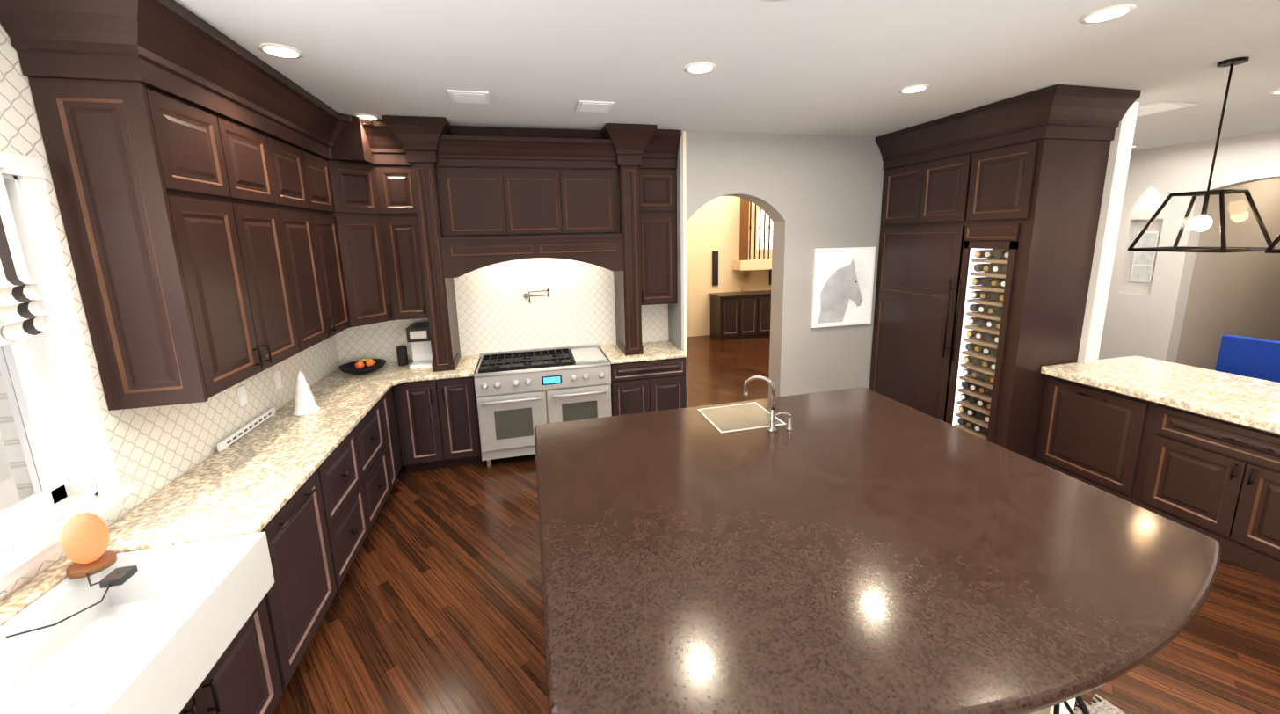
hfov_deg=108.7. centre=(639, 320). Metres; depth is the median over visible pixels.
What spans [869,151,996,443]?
tall cabinet
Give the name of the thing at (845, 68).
ceiling
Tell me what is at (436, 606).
floor
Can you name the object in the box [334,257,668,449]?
wall
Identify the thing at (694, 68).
recessed light
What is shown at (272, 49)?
recessed light
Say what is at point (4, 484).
backdrop
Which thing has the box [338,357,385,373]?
fruit bowl
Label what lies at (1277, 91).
recessed light
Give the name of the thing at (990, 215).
upper cabinet
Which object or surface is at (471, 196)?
upper cabinet
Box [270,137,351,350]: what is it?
upper cabinet
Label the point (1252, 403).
countertop
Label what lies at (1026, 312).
tall cabinet
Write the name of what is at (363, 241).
upper cabinet
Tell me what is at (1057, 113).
crown molding
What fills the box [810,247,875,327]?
picture frame
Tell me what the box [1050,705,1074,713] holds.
kitchen island
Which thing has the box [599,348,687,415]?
base cabinet
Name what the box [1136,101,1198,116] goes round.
ceiling vent
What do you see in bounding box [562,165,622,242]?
upper cabinet
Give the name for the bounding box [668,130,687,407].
wall
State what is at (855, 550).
island countertop
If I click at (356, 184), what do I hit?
upper cabinet
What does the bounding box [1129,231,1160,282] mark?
framed picture
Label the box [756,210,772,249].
window
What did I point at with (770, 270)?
picture frame
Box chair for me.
[1214,334,1279,382]
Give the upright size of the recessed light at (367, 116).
0.007 m
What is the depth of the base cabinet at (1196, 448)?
2.90 m
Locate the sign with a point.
(233, 437)
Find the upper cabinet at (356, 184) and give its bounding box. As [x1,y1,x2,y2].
[330,161,383,214]
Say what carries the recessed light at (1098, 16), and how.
in the ceiling
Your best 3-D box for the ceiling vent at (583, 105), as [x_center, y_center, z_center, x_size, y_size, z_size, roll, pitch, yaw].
[-0.344,-1.614,3.478,0.260,0.014,0.260,-4,11,-13]
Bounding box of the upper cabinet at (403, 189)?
[376,165,439,319]
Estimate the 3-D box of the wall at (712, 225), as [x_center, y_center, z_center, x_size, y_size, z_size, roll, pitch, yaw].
[2.181,-1.425,7.391,4.740,4.200,4.300,-4,11,-13]
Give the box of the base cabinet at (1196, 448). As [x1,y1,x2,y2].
[1130,400,1279,582]
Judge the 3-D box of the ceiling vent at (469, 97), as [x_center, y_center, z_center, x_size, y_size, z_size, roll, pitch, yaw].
[-1.174,-1.540,3.177,0.260,0.014,0.260,-4,11,-13]
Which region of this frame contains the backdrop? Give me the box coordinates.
[0,432,20,510]
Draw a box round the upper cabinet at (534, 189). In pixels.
[502,161,566,242]
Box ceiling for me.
[174,0,1279,152]
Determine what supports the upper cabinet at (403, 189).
attached to the wall at (496, 310)
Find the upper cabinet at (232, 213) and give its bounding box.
[29,80,302,410]
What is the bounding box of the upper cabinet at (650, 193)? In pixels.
[625,168,676,305]
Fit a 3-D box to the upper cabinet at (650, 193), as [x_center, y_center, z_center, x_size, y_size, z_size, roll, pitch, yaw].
[0.127,-0.847,4.747,0.426,1.341,0.351,-4,11,-13]
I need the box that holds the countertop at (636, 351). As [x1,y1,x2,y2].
[599,341,687,362]
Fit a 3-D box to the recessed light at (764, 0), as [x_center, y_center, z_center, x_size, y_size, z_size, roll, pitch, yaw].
[0.575,-1.348,1.874,0.188,0.007,0.188,5,12,31]
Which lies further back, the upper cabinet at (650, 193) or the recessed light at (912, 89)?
the upper cabinet at (650, 193)
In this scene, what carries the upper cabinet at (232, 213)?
attached to the wall at (155, 449)
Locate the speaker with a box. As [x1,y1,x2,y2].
[396,345,408,365]
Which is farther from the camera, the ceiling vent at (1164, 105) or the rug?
the ceiling vent at (1164, 105)
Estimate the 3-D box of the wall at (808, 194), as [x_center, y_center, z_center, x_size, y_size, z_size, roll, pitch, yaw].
[1.942,-0.425,5.126,3.090,3.050,0.250,-4,11,-13]
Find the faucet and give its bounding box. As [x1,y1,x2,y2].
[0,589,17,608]
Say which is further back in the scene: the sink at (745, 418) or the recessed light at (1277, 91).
the recessed light at (1277, 91)
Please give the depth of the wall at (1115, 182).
3.69 m
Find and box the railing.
[739,197,770,260]
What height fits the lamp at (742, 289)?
0.169 m
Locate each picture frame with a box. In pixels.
[712,250,718,285]
[769,269,771,284]
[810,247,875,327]
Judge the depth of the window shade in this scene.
1.62 m
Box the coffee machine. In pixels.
[406,321,432,369]
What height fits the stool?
0.814 m
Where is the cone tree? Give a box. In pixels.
[291,370,319,415]
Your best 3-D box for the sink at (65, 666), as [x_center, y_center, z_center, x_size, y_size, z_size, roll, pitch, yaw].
[-1.724,1.089,1.438,0.571,0.238,0.888,-4,11,-13]
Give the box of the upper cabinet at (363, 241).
[337,214,393,327]
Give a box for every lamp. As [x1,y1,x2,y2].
[5,512,138,638]
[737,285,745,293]
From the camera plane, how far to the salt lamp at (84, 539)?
1.64 m
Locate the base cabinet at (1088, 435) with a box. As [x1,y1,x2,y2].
[1032,372,1148,501]
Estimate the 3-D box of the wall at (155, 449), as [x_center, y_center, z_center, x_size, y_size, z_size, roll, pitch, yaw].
[-2.058,0.514,0.463,0.250,3.050,8.450,-4,11,-13]
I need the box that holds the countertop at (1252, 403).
[1040,355,1279,436]
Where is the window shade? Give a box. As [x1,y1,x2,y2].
[0,156,55,346]
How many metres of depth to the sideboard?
9.18 m
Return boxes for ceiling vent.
[447,89,491,104]
[575,100,614,112]
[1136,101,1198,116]
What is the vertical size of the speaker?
0.180 m
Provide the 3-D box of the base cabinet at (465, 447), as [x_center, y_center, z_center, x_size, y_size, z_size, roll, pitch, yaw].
[-1.871,0.904,4.402,0.669,0.872,0.620,-4,11,-13]
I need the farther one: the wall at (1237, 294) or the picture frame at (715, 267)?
the picture frame at (715, 267)
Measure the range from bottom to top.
0.945 m
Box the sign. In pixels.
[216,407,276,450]
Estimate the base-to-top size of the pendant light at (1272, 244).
1.158 m
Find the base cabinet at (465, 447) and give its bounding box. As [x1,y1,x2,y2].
[443,358,483,467]
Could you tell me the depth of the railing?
9.16 m
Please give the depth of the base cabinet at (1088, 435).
3.53 m
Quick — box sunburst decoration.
[739,269,751,283]
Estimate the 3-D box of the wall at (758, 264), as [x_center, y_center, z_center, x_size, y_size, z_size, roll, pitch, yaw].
[2.951,-1.187,9.567,2.040,0.200,0.370,-4,11,-13]
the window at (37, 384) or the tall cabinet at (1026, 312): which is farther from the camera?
the tall cabinet at (1026, 312)
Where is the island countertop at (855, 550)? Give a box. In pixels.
[533,386,1221,713]
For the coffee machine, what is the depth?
4.29 m
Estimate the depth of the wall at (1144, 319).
6.01 m
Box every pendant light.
[1127,57,1274,253]
[1265,233,1279,253]
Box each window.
[0,151,136,590]
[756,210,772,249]
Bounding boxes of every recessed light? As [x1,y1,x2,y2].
[257,43,304,58]
[352,114,379,120]
[683,61,716,73]
[763,0,783,1]
[898,84,930,93]
[1079,3,1136,23]
[1269,89,1279,94]
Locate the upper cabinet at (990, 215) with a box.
[967,144,1090,249]
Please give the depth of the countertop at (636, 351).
4.58 m
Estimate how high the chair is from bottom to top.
1.145 m
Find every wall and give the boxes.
[0,23,339,600]
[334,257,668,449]
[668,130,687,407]
[685,130,884,398]
[686,196,771,336]
[732,258,771,270]
[1077,96,1140,363]
[1098,130,1279,363]
[1175,177,1279,370]
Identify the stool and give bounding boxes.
[1053,695,1089,713]
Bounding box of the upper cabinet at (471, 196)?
[432,161,509,242]
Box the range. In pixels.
[473,342,611,467]
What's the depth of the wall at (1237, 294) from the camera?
6.07 m
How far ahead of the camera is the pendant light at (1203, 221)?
2.92 m
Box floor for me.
[272,334,1279,713]
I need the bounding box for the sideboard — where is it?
[708,290,770,340]
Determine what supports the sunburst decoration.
attached to the wall at (712, 225)
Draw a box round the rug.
[1073,693,1125,713]
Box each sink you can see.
[0,538,246,713]
[696,375,792,433]
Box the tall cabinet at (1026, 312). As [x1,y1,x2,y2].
[974,249,1076,446]
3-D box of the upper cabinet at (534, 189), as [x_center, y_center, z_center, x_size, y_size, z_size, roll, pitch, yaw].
[-1.019,-1.097,4.371,0.500,0.661,0.432,-4,11,-13]

